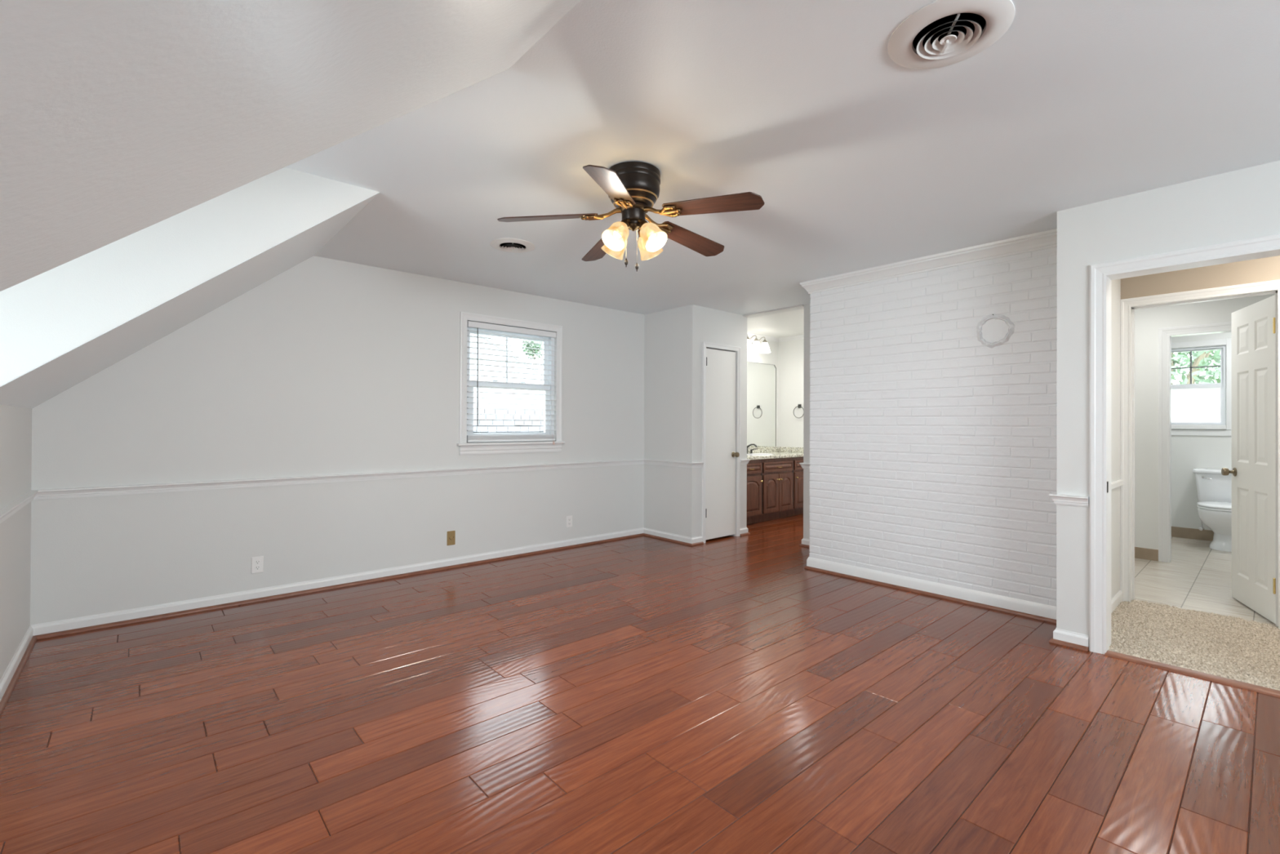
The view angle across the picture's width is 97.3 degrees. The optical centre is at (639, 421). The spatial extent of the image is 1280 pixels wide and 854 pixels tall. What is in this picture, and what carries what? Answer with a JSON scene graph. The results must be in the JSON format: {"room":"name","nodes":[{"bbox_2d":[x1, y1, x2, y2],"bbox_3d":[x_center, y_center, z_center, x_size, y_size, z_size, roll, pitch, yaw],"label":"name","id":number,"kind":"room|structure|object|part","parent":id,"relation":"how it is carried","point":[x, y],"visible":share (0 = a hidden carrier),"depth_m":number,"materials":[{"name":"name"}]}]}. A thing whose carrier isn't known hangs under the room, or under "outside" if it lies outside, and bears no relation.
{"room":"empty attic bedroom","nodes":[
{"label":"empty attic bedroom","id":0,"kind":"room"},
{"bbox_2d":[0,404,31,679],"bbox_3d":[-1.092,0.522,0.467,0.100,1.397,7.348,0,0,-42],"label":"wall","id":1,"kind":"structure","parent":0,"point":[15,422],"depth_m":2.75,"materials":[{"name":"white paint"}]},
{"bbox_2d":[0,167,378,386],"bbox_3d":[-1.866,-0.007,1.604,2.539,2.460,1.583,0,0,-42],"label":"wall","id":2,"kind":"structure","parent":0,"point":[45,316],"depth_m":2.37,"materials":[{"name":"white paint"}]},
{"bbox_2d":[0,191,379,408],"bbox_3d":[-2.478,-0.655,3.069,1.519,1.271,1.616,0,0,-42],"label":"ceiling","id":3,"kind":"structure","parent":0,"point":[56,375],"depth_m":2.87,"materials":[{"name":"white paint"}]},
{"bbox_2d":[0,0,580,291],"bbox_3d":[0.422,-0.657,-0.197,1.519,1.271,4.345,0,0,-42],"label":"ceiling","id":4,"kind":"structure","parent":0,"point":[119,119],"depth_m":0.93,"materials":[{"name":"white paint"}]},
{"bbox_2d":[30,255,644,625],"bbox_3d":[-1.433,-0.060,5.024,5.634,2.600,0.120,0,0,-42],"label":"wall","id":5,"kind":"structure","parent":0,"point":[325,366],"depth_m":4.09,"materials":[{"name":"white paint"}]},
{"bbox_2d":[251,555,263,573],"bbox_3d":[-2.629,0.983,3.874,0.070,0.114,0.009,0,0,-42],"label":"power outlet","id":6,"kind":"object","parent":5,"relation":"attached to","point":[257,562],"visible":1,"depth_m":3.87,"materials":[{"name":"white plastic"}]},
{"bbox_2d":[254,565,260,569],"bbox_3d":[-2.627,1.002,3.873,0.029,0.029,0.004,0,0,-42],"label":"receptacle","id":7,"kind":"object","parent":6,"relation":"attached to","point":[256,567],"depth_m":3.87,"materials":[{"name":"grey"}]},
{"bbox_2d":[254,560,260,564],"bbox_3d":[-2.627,0.963,3.873,0.029,0.029,0.004,0,0,-42],"label":"receptacle","id":8,"kind":"object","parent":6,"relation":"attached to","point":[256,562],"depth_m":3.87,"materials":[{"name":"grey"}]},
{"bbox_2d":[0,527,702,701],"bbox_3d":[-1.167,1.189,4.230,4.792,0.064,1.418,0,0,-42],"label":"baseboard","id":9,"kind":"structure","parent":5,"relation":"attached to","point":[114,616],"depth_m":3.93,"materials":[{"name":"white paint"}]},
{"bbox_2d":[0,533,703,716],"bbox_3d":[-1.167,1.227,4.230,4.792,0.020,1.418,0,0,-42],"label":"trim","id":10,"kind":"structure","parent":5,"relation":"attached to","point":[12,683],"depth_m":3.82,"materials":[{"name":"wood"}]},
{"bbox_2d":[0,458,704,523],"bbox_3d":[-1.164,0.427,4.233,4.792,0.055,1.418,0,0,-42],"label":"chair rail","id":11,"kind":"object","parent":5,"relation":"attached to","point":[7,511],"visible":1,"depth_m":3.97,"materials":[{"name":"white paint"}]},
{"bbox_2d":[447,530,455,545],"bbox_3d":[-1.602,0.987,4.785,0.072,0.120,0.011,0,0,-42],"label":"phone jack","id":12,"kind":"object","parent":5,"relation":"attached to","point":[451,534],"visible":1,"depth_m":4.78,"materials":[{"name":"beige metal"}]},
{"bbox_2d":[456,311,564,455],"bbox_3d":[-1.185,-0.326,5.210,1.082,1.230,0.160,0,0,-42],"label":"window","id":13,"kind":"structure","parent":5,"relation":"in","point":[529,446],"depth_m":5.18,"materials":[{"name":"white paint"}]},
{"bbox_3d":[-1.519,-0.380,4.854,0.062,1.127,0.018,0,0,-42],"label":"casing leg","id":14,"kind":"part","parent":13,"relation":"part of","materials":[{"name":"white paint"}]},
{"bbox_3d":[-1.223,-0.583,5.258,0.843,0.528,0.028,0,0,-42],"label":"sash","id":15,"kind":"part","parent":13,"relation":"part of","materials":[{"name":"white plastic"}]},
{"bbox_3d":[-1.203,-0.107,5.231,0.843,0.513,0.030,0,0,-42],"label":"sash","id":16,"kind":"part","parent":13,"relation":"part of","materials":[{"name":"white plastic"}]},
{"bbox_3d":[-1.208,-0.346,5.239,0.915,1.065,0.085,0,0,-42],"label":"frame","id":17,"kind":"part","parent":13,"relation":"part of","materials":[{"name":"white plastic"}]},
{"bbox_2d":[466,320,555,444],"bbox_3d":[-1.151,-0.327,5.174,0.899,1.087,0.088,0,0,-42],"label":"window blind","id":18,"kind":"object","parent":13,"relation":"attached to","point":[470,438],"visible":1,"depth_m":5.13,"materials":[{"name":"white plastic"}]},
{"bbox_3d":[-1.166,-0.325,5.191,0.640,0.992,0.042,0,0,-42],"label":"ladder cord","id":19,"kind":"part","parent":18,"relation":"part of","materials":[{"name":"white fabric"}]},
{"bbox_3d":[-1.168,0.170,5.189,0.895,0.022,0.038,0,0,-42],"label":"rail","id":20,"kind":"part","parent":18,"relation":"part of","materials":[{"name":"white plastic"}]},
{"bbox_3d":[-1.163,-0.846,5.193,0.899,0.050,0.040,0,0,-42],"label":"head rail","id":21,"kind":"part","parent":18,"relation":"part of","materials":[{"name":"white plastic"}]},
{"bbox_3d":[-0.843,-0.316,5.434,0.014,1.000,0.006,0,0,-42],"label":"lift cord","id":22,"kind":"part","parent":18,"relation":"part of","materials":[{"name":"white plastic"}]},
{"bbox_3d":[-0.789,-0.374,5.503,0.062,1.127,0.018,0,0,-42],"label":"casing leg","id":23,"kind":"part","parent":13,"relation":"part of","materials":[{"name":"white paint"}]},
{"bbox_2d":[566,515,572,527],"bbox_3d":[-0.699,0.989,5.587,0.070,0.114,0.009,0,0,-42],"label":"power outlet","id":24,"kind":"object","parent":5,"relation":"attached to","point":[569,518],"visible":1,"depth_m":5.59,"materials":[{"name":"white plastic"}]},
{"bbox_2d":[0,513,1279,853],"bbox_3d":[1.260,1.242,2.637,8.600,0.003,7.473,0,0,-42],"label":"floor","id":25,"kind":"structure","parent":0,"point":[642,694],"depth_m":2.27,"materials":[{"name":"brown wood"}]},
{"bbox_2d":[746,456,803,524],"bbox_3d":[1.512,0.864,7.349,1.866,0.795,0.611,0,0,-42],"label":"vanity cabinet","id":26,"kind":"object","parent":25,"relation":"on","point":[775,486],"visible":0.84,"depth_m":7.17,"materials":[{"name":"brown wood"}]},
{"bbox_3d":[1.342,0.571,6.842,0.438,0.127,0.022,0,0,-42],"label":"drawer","id":27,"kind":"part","parent":26,"relation":"part of","materials":[{"name":"brown wood"}]},
{"bbox_3d":[1.340,0.904,6.841,0.438,0.480,0.022,0,0,-42],"label":"door","id":28,"kind":"part","parent":26,"relation":"part of","materials":[{"name":"brown wood"}]},
{"bbox_3d":[1.652,0.906,7.118,0.316,0.480,0.022,0,0,-42],"label":"door","id":29,"kind":"part","parent":26,"relation":"part of","materials":[{"name":"brown wood"}]},
{"bbox_2d":[746,446,803,460],"bbox_3d":[1.509,0.411,7.357,1.866,0.109,0.595,0,0,-42],"label":"countertop","id":30,"kind":"structure","parent":26,"relation":"on","point":[773,452],"depth_m":7.71,"materials":[{"name":"stone"}]},
{"bbox_2d":[746,443,757,453],"bbox_3d":[1.471,0.358,7.476,0.259,0.138,0.190,0,0,-42],"label":"sink faucet","id":31,"kind":"object","parent":30,"relation":"on","point":[748,446],"visible":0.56,"depth_m":7.50,"materials":[{"name":"grey metal"}]},
{"bbox_2d":[746,453,773,455],"bbox_3d":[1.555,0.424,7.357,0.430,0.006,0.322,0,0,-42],"label":"sink basin","id":32,"kind":"object","parent":30,"relation":"in","point":[750,454],"depth_m":7.36,"materials":[{"name":"white ceramic"}]},
{"bbox_3d":[1.775,0.574,7.227,0.642,0.127,0.022,0,0,-42],"label":"drawer","id":33,"kind":"part","parent":26,"relation":"part of","materials":[{"name":"brown wood"}]},
{"bbox_3d":[1.895,0.908,7.333,0.318,0.480,0.022,0,0,-42],"label":"door","id":34,"kind":"part","parent":26,"relation":"part of","materials":[{"name":"brown wood"}]},
{"bbox_3d":[2.198,0.911,7.603,0.407,0.480,0.022,0,0,-42],"label":"door","id":35,"kind":"part","parent":26,"relation":"part of","materials":[{"name":"brown wood"}]},
{"bbox_3d":[2.200,0.577,7.604,0.407,0.127,0.022,0,0,-42],"label":"drawer","id":36,"kind":"part","parent":26,"relation":"part of","materials":[{"name":"brown wood"}]},
{"bbox_2d":[1104,649,1279,697],"bbox_3d":[2.807,1.240,2.695,0.068,0.014,0.905,0,0,-42],"label":"threshold","id":37,"kind":"object","parent":25,"relation":"on","point":[1212,677],"visible":1,"depth_m":2.77,"materials":[{"name":"brown wood"}]},
{"bbox_2d":[644,304,746,537],"bbox_3d":[0.521,-0.016,6.393,0.893,2.540,1.026,0,0,-42],"label":"wall","id":38,"kind":"structure","parent":0,"point":[673,338],"depth_m":5.95,"materials":[{"name":"white paint"}]},
{"bbox_2d":[702,341,740,542],"bbox_3d":[0.841,0.214,6.046,0.609,2.078,0.116,0,0,-42],"label":"door frame","id":39,"kind":"structure","parent":38,"relation":"attached to","point":[705,344],"depth_m":6.12,"materials":[{"name":"white paint"}]},
{"bbox_3d":[0.665,0.213,5.823,0.050,2.078,0.016,0,0,-42],"label":"casing leg","id":40,"kind":"part","parent":39,"relation":"part of","materials":[{"name":"white paint"}]},
{"bbox_3d":[1.083,0.216,6.194,0.050,2.078,0.016,0,0,-42],"label":"casing leg","id":41,"kind":"part","parent":39,"relation":"part of","materials":[{"name":"white paint"}]},
{"bbox_2d":[705,347,739,539],"bbox_3d":[0.871,0.232,6.001,0.504,1.994,0.100,0,0,-42],"label":"door","id":42,"kind":"structure","parent":38,"relation":"in","point":[721,454],"depth_m":6.01,"materials":[{"name":"white paint"}]},
{"bbox_3d":[1.040,0.357,6.128,0.062,0.062,0.066,0,0,-42],"label":"knob","id":43,"kind":"part","parent":42,"relation":"part of","materials":[{"name":"gold metal"}]},
{"bbox_2d":[740,527,748,533],"bbox_3d":[1.002,1.208,6.424,0.144,0.064,0.463,0,0,-42],"label":"baseboard","id":44,"kind":"structure","parent":38,"relation":"attached to","point":[744,530],"depth_m":6.25,"materials":[{"name":"white paint"}]},
{"bbox_2d":[740,458,750,464],"bbox_3d":[1.017,0.445,6.427,0.161,0.055,0.480,0,0,-42],"label":"chair rail","id":45,"kind":"object","parent":38,"relation":"attached to","point":[745,461],"visible":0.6,"depth_m":6.25,"materials":[{"name":"white paint"}]},
{"bbox_2d":[740,532,750,536],"bbox_3d":[1.013,1.246,6.423,0.160,0.020,0.479,0,0,-42],"label":"trim","id":46,"kind":"structure","parent":38,"relation":"attached to","point":[746,533],"depth_m":6.24,"materials":[{"name":"brown wood"}]},
{"bbox_2d":[746,337,804,448],"bbox_3d":[1.909,-0.038,6.910,2.070,2.600,2.000,0,0,-42],"label":"wall","id":47,"kind":"structure","parent":0,"point":[788,357],"depth_m":8.05,"materials":[{"name":"white paint"}]},
{"bbox_2d":[746,334,770,353],"bbox_3d":[1.386,-1.062,7.496,0.973,0.218,0.227,0,0,-42],"label":"vanity light","id":48,"kind":"object","parent":47,"relation":"attached to","point":[755,346],"visible":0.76,"depth_m":7.59,"materials":[{"name":"white glass"}]},
{"bbox_3d":[1.423,-1.020,7.482,0.156,0.135,0.156,0,0,-42],"label":"lamp shade","id":49,"kind":"part","parent":48,"relation":"part of","materials":[{"name":"white glass"}]},
{"bbox_3d":[1.569,-1.019,7.611,0.156,0.135,0.156,0,0,-42],"label":"lamp shade","id":50,"kind":"part","parent":48,"relation":"part of","materials":[{"name":"white glass"}]},
{"bbox_3d":[1.715,-1.018,7.741,0.156,0.135,0.156,0,0,-42],"label":"lamp shade","id":51,"kind":"part","parent":48,"relation":"part of","materials":[{"name":"white glass"}]},
{"bbox_2d":[746,361,776,447],"bbox_3d":[1.297,-0.237,7.564,1.800,1.181,0.007,0,0,-42],"label":"wall mirror","id":52,"kind":"object","parent":47,"relation":"attached to","point":[761,377],"visible":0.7,"depth_m":7.92,"materials":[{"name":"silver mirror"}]},
{"bbox_2d":[746,332,804,342],"bbox_3d":[1.914,-1.191,6.915,1.870,0.055,1.800,0,0,-42],"label":"crown molding","id":53,"kind":"structure","parent":47,"relation":"attached to","point":[749,335],"depth_m":7.99,"materials":[{"name":"white paint"}]},
{"bbox_2d":[747,446,803,453],"bbox_3d":[1.502,0.392,7.365,1.866,0.070,0.573,0,0,-42],"label":"backsplash","id":54,"kind":"structure","parent":47,"relation":"attached to","point":[771,449],"depth_m":7.99,"materials":[{"name":"stone"}]},
{"bbox_2d":[793,404,803,417],"bbox_3d":[2.238,-0.148,7.924,0.034,0.196,0.172,0,0,-42],"label":"towel ring","id":55,"kind":"object","parent":47,"relation":"attached to","point":[799,405],"visible":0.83,"depth_m":7.92,"materials":[{"name":"grey metal"}]},
{"bbox_2d":[742,303,810,538],"bbox_3d":[1.620,-0.014,5.813,0.140,2.540,1.300,0,0,-42],"label":"wall","id":56,"kind":"structure","parent":0,"point":[806,402],"depth_m":5.69,"materials":[{"name":"white paint"}]},
{"bbox_2d":[799,543,809,547],"bbox_3d":[1.848,1.245,5.545,0.139,0.020,0.558,0,0,-42],"label":"trim","id":57,"kind":"structure","parent":56,"relation":"attached to","point":[800,544],"depth_m":5.66,"materials":[{"name":"brown wood"}]},
{"bbox_2d":[799,462,810,468],"bbox_3d":[1.851,0.445,5.548,0.140,0.055,0.558,0,0,-42],"label":"chair rail","id":58,"kind":"object","parent":56,"relation":"attached to","point":[804,465],"visible":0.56,"depth_m":5.67,"materials":[{"name":"white paint"}]},
{"bbox_2d":[284,0,1279,337],"bbox_3d":[1.282,-1.270,2.710,8.700,0.140,7.550,0,0,-42],"label":"ceiling","id":59,"kind":"structure","parent":0,"point":[857,158],"depth_m":2.41,"materials":[{"name":"white paint"}]},
{"bbox_2d":[489,238,535,253],"bbox_3d":[-0.868,-1.191,3.846,0.300,0.025,0.300,0,0,-13],"label":"ceiling vent","id":60,"kind":"object","parent":59,"relation":"in","point":[508,245],"visible":1,"depth_m":3.81,"materials":[{"name":"white metal"}]},
{"bbox_2d":[497,161,764,271],"bbox_3d":[-0.043,-0.964,2.678,1.237,0.482,1.179,0,0,12],"label":"ceiling fan","id":61,"kind":"object","parent":59,"relation":"hanging from","point":[633,188],"visible":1,"depth_m":2.64,"materials":[{"name":"brown wood"}]},
{"bbox_3d":[-0.438,-0.972,2.686,0.470,0.006,0.132,-5,13,-6],"label":"blade","id":62,"kind":"part","parent":61,"relation":"part of","materials":[{"name":"brown wood"}]},
{"bbox_3d":[-0.199,-0.970,3.103,0.132,0.006,0.470,-13,0,-25],"label":"blade","id":63,"kind":"part","parent":61,"relation":"part of","materials":[{"name":"brown wood"}]},
{"bbox_3d":[-0.115,-0.973,2.330,0.132,0.006,0.470,13,8,11],"label":"blade","id":64,"kind":"part","parent":61,"relation":"part of","materials":[{"name":"brown wood"}]},
{"bbox_3d":[-0.127,-0.873,2.807,0.120,0.139,0.134,0,0,-42],"label":"lamp shade","id":65,"kind":"part","parent":61,"relation":"part of","materials":[{"name":"white glass"}]},
{"bbox_3d":[-0.110,-0.874,2.634,0.134,0.139,0.120,0,0,-42],"label":"lamp shade","id":66,"kind":"part","parent":61,"relation":"part of","materials":[{"name":"white glass"}]},
{"bbox_3d":[-0.097,-0.894,2.651,0.058,0.064,0.043,0,0,-42],"label":"bulb","id":67,"kind":"part","parent":61,"relation":"part of","materials":[{"name":"white glass"}]},
{"bbox_3d":[-0.070,-0.943,2.682,0.069,0.068,0.050,0,0,-42],"label":"lamp arm","id":68,"kind":"part","parent":61,"relation":"part of","materials":[{"name":"gold metal"}]},
{"bbox_3d":[0.017,-0.943,2.692,0.050,0.068,0.069,0,0,-42],"label":"lamp arm","id":69,"kind":"part","parent":61,"relation":"part of","materials":[{"name":"gold metal"}]},
{"bbox_3d":[0.046,-0.873,2.825,0.134,0.139,0.120,0,0,-42],"label":"lamp shade","id":70,"kind":"part","parent":61,"relation":"part of","materials":[{"name":"white glass"}]},
{"bbox_3d":[0.046,-0.893,2.664,0.043,0.064,0.058,0,0,-42],"label":"bulb","id":71,"kind":"part","parent":61,"relation":"part of","materials":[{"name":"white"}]},
{"bbox_3d":[0.064,-0.873,2.652,0.120,0.139,0.134,0,0,-42],"label":"lamp shade","id":72,"kind":"part","parent":61,"relation":"part of","materials":[{"name":"white glass"}]},
{"bbox_3d":[0.271,-0.968,3.004,0.470,0.006,0.132,8,-18,-42],"label":"blade","id":73,"kind":"part","parent":61,"relation":"part of","materials":[{"name":"brown wood"}]},
{"bbox_3d":[0.323,-0.970,2.527,0.470,0.006,0.132,6,-10,30],"label":"blade","id":74,"kind":"part","parent":61,"relation":"part of","materials":[{"name":"brown wood"}]},
{"bbox_2d":[887,0,1014,69],"bbox_3d":[0.956,-1.191,1.748,0.344,0.028,0.344,0,0,11],"label":"ceiling vent","id":75,"kind":"object","parent":59,"relation":"in","point":[941,33],"visible":1,"depth_m":1.73,"materials":[{"name":"white metal"}]},
{"bbox_2d":[808,246,1057,606],"bbox_3d":[2.335,0.007,4.376,0.738,2.490,1.842,0,0,-42],"label":"brick wall","id":76,"kind":"structure","parent":0,"point":[933,446],"depth_m":4.03,"materials":[{"name":"white brick"}]},
{"bbox_2d":[800,228,1057,294],"bbox_3d":[2.294,-1.140,4.394,0.808,0.095,1.882,0,0,-42],"label":"crown molding","id":77,"kind":"structure","parent":76,"relation":"attached to","point":[1045,239],"depth_m":4.00,"materials":[{"name":"white paint"}]},
{"bbox_2d":[801,537,1056,619],"bbox_3d":[2.184,1.197,4.615,0.871,0.080,2.362,0,0,-42],"label":"baseboard","id":78,"kind":"structure","parent":76,"relation":"attached to","point":[1011,603],"depth_m":4.02,"materials":[{"name":"white paint"}]},
{"bbox_2d":[804,565,1056,623],"bbox_3d":[2.308,1.242,4.382,0.775,0.020,1.849,0,0,-42],"label":"trim","id":79,"kind":"structure","parent":76,"relation":"attached to","point":[1015,612],"depth_m":4.00,"materials":[{"name":"wood"}]},
{"bbox_2d":[976,313,1014,347],"bbox_3d":[2.380,-0.610,3.777,0.043,0.242,0.237,0,0,-42],"label":"flue cover","id":80,"kind":"object","parent":76,"relation":"attached to","point":[993,330],"visible":1,"depth_m":3.78,"materials":[{"name":"white metal"}]},
{"bbox_2d":[1048,492,1088,506],"bbox_3d":[2.535,0.438,3.271,0.427,0.055,0.175,0,0,-42],"label":"chair rail","id":81,"kind":"object","parent":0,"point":[1079,500],"visible":0.81,"depth_m":3.13,"materials":[{"name":"white paint"}]},
{"bbox_2d":[1111,279,1120,599],"bbox_3d":[2.918,0.031,3.575,1.089,2.440,0.047,0,0,-42],"label":"wall","id":82,"kind":"structure","parent":0,"point":[1116,284],"depth_m":3.81,"materials":[{"name":"white paint"}]},
{"bbox_2d":[1048,636,1088,651],"bbox_3d":[2.532,1.238,3.267,0.426,0.020,0.174,0,0,-42],"label":"trim","id":83,"kind":"structure","parent":82,"relation":"attached to","point":[1052,640],"depth_m":3.12,"materials":[{"name":"brown wood"}]},
{"bbox_2d":[1053,590,1122,647],"bbox_3d":[2.849,1.206,3.538,1.227,0.090,0.158,0,0,-42],"label":"baseboard","id":84,"kind":"structure","parent":82,"relation":"attached to","point":[1078,638],"depth_m":3.15,"materials":[{"name":"white paint"}]},
{"bbox_2d":[1111,479,1123,488],"bbox_3d":[2.938,0.416,3.549,1.089,0.040,0.018,0,0,-42],"label":"chair rail","id":85,"kind":"object","parent":82,"relation":"attached to","point":[1117,483],"visible":0.36,"depth_m":3.74,"materials":[{"name":"white paint"}]},
{"bbox_2d":[1056,160,1279,649],"bbox_3d":[3.645,0.027,2.047,0.398,2.440,3.421,0,0,-42],"label":"wall","id":86,"kind":"structure","parent":0,"point":[1242,204],"depth_m":3.08,"materials":[{"name":"white paint"}]},
{"bbox_2d":[1089,233,1279,654],"bbox_3d":[2.809,0.196,2.775,0.153,2.102,0.921,0,0,-42],"label":"door frame","id":87,"kind":"structure","parent":86,"relation":"attached to","point":[1102,274],"depth_m":3.04,"materials":[{"name":"white paint"}]},
{"bbox_3d":[2.476,0.196,3.049,0.018,2.102,0.070,0,0,-42],"label":"casing leg","id":88,"kind":"part","parent":87,"relation":"part of","materials":[{"name":"white paint"}]},
{"bbox_2d":[1108,599,1279,690],"bbox_3d":[3.501,1.234,2.912,1.273,0.023,1.714,0,0,-42],"label":"floor","id":89,"kind":"structure","parent":0,"point":[1235,648],"depth_m":3.16,"materials":[{"name":"beige carpet"}]},
{"bbox_2d":[1120,255,1279,299],"bbox_3d":[3.411,0.031,3.095,1.189,2.440,2.700,0,0,-42],"label":"wall","id":90,"kind":"structure","parent":0,"point":[1268,268],"depth_m":3.62,"materials":[{"name":"beige paint"}]},
{"bbox_2d":[1120,279,1279,629],"bbox_3d":[3.637,0.203,3.660,0.138,2.103,0.786,0,0,-42],"label":"door frame","id":91,"kind":"structure","parent":90,"relation":"attached to","point":[1127,306],"depth_m":3.88,"materials":[{"name":"white paint"}]},
{"bbox_3d":[3.350,0.203,3.893,0.018,2.103,0.058,0,0,-42],"label":"casing leg","id":92,"kind":"part","parent":91,"relation":"part of","materials":[{"name":"white paint"}]},
{"bbox_3d":[3.834,0.202,3.348,0.018,2.103,0.058,0,0,-42],"label":"casing leg","id":93,"kind":"part","parent":91,"relation":"part of","materials":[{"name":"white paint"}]},
{"bbox_2d":[1221,294,1275,623],"bbox_3d":[4.061,0.231,3.711,0.167,2.018,0.686,0,0,30],"label":"door","id":94,"kind":"structure","parent":90,"relation":"in","point":[1253,472],"depth_m":3.69,"materials":[{"name":"white paint"}]},
{"bbox_3d":[4.156,0.353,3.979,0.066,0.062,0.062,0,0,30],"label":"knob","id":95,"kind":"part","parent":94,"relation":"part of","materials":[{"name":"gold metal"}]},
{"bbox_2d":[1171,332,1231,530],"bbox_3d":[5.785,0.050,5.269,1.650,2.440,2.800,0,0,-42],"label":"wall","id":96,"kind":"structure","parent":0,"point":[1188,452],"depth_m":6.12,"materials":[{"name":"white paint"}]},
{"bbox_2d":[1171,526,1213,541],"bbox_3d":[6.319,1.216,5.742,0.010,0.118,2.600,0,0,-42],"label":"baseboard","id":97,"kind":"structure","parent":96,"relation":"attached to","point":[1176,531],"depth_m":6.11,"materials":[{"name":"beige tile"}]},
{"bbox_2d":[1171,337,1231,435],"bbox_3d":[6.013,-0.361,6.154,0.120,1.022,0.664,0,0,-42],"label":"window","id":98,"kind":"structure","parent":96,"relation":"in","point":[1195,407],"depth_m":6.08,"materials":[{"name":"white paint"}]},
{"bbox_3d":[6.023,-0.177,6.163,0.003,0.375,0.460,0,0,-42],"label":"frosted pane","id":99,"kind":"part","parent":98,"relation":"part of","materials":[{"name":"white glass"}]},
{"bbox_3d":[6.044,-0.576,6.181,0.020,0.423,0.496,0,0,-42],"label":"sash","id":100,"kind":"part","parent":98,"relation":"part of","materials":[{"name":"white plastic"}]},
{"bbox_3d":[6.024,-0.192,6.163,0.020,0.425,0.496,0,0,-42],"label":"sash","id":101,"kind":"part","parent":98,"relation":"part of","materials":[{"name":"white plastic"}]},
{"bbox_3d":[6.185,-0.394,5.904,0.016,0.957,0.062,0,0,-42],"label":"casing leg","id":102,"kind":"part","parent":98,"relation":"part of","materials":[{"name":"white paint"}]},
{"bbox_2d":[1134,293,1275,549],"bbox_3d":[4.495,0.040,4.124,1.800,2.440,2.800,0,0,-42],"label":"wall","id":103,"kind":"structure","parent":0,"point":[1148,322],"depth_m":5.14,"materials":[{"name":"white paint"}]},
{"bbox_2d":[1134,546,1158,560],"bbox_3d":[4.455,1.211,5.357,0.010,0.108,0.700,0,0,-42],"label":"baseboard","id":104,"kind":"structure","parent":103,"relation":"attached to","point":[1140,553],"depth_m":5.15,"materials":[{"name":"beige tile"}]},
{"bbox_2d":[1158,321,1231,562],"bbox_3d":[5.016,0.210,4.803,0.118,2.110,0.875,0,0,-42],"label":"door frame","id":105,"kind":"structure","parent":103,"relation":"attached to","point":[1165,335],"depth_m":5.06,"materials":[{"name":"white paint"}]},
{"bbox_3d":[4.713,0.210,5.069,0.018,2.110,0.075,0,0,-42],"label":"casing leg","id":106,"kind":"part","parent":105,"relation":"part of","materials":[{"name":"white paint"}]},
{"bbox_2d":[1134,536,1275,624],"bbox_3d":[5.054,1.272,4.686,3.405,0.026,2.700,0,0,-42],"label":"floor tile","id":107,"kind":"structure","parent":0,"point":[1197,576],"depth_m":4.44,"materials":[{"name":"white tile"}]},
{"bbox_2d":[1192,467,1231,551],"bbox_3d":[5.881,0.881,5.661,0.772,0.770,0.492,0,0,-42],"label":"toilet","id":108,"kind":"object","parent":107,"relation":"on","point":[1214,489],"visible":0.66,"depth_m":5.66,"materials":[{"name":"white ceramic"}]},
{"bbox_3d":[6.073,0.518,5.832,0.261,0.040,0.492,0,0,-42],"label":"tank lid","id":109,"kind":"part","parent":108,"relation":"part of","materials":[{"name":"white ceramic"}]},
{"bbox_3d":[6.079,0.712,5.837,0.240,0.343,0.460,0,0,-42],"label":"tank","id":110,"kind":"part","parent":108,"relation":"part of","materials":[{"name":"white ceramic"}]},
{"bbox_3d":[5.776,0.851,5.568,0.488,0.021,0.392,0,0,-42],"label":"seat","id":111,"kind":"part","parent":108,"relation":"part of","materials":[{"name":"white ceramic"}]},
{"bbox_3d":[5.777,0.823,5.569,0.495,0.027,0.396,0,0,-42],"label":"seat lid","id":112,"kind":"part","parent":108,"relation":"part of","materials":[{"name":"white ceramic"}]},
{"bbox_3d":[5.819,1.065,5.606,0.600,0.402,0.392,0,0,-42],"label":"bowl","id":113,"kind":"part","parent":108,"relation":"part of","materials":[{"name":"white ceramic"}]},
{"label":"outside","id":114,"kind":"structure","parent":0,"visible":0},
{"bbox_3d":[-2.497,4.392,17.837,100.000,0.200,110.000,0,0,-42],"label":"ground","id":115,"kind":"structure","parent":114,"visible":0},
{"bbox_2d":[470,333,543,432],"bbox_3d":[-6.524,0.774,15.402,11.600,6.980,9.700,0,0,-42],"label":"house","id":116,"kind":"structure","parent":115,"relation":"on","point":[527,414],"depth_m":14.20,"materials":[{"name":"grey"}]},
{"bbox_2d":[520,339,542,367],"bbox_3d":[-5.040,0.101,26.787,1.276,8.441,1.289,0,0,-42],"label":"tree","id":117,"kind":"object","parent":115,"relation":"on","point":[526,344],"visible":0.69,"depth_m":26.65,"materials":[{"name":"green plant"}]},
{"bbox_2d":[1171,349,1220,384],"bbox_3d":[11.651,0.260,12.466,4.429,8.179,4.437,0,0,-42],"label":"tree","id":118,"kind":"object","parent":115,"relation":"on","point":[1201,358],"visible":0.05,"depth_m":11.71,"materials":[{"name":"green plant"}]}
]}

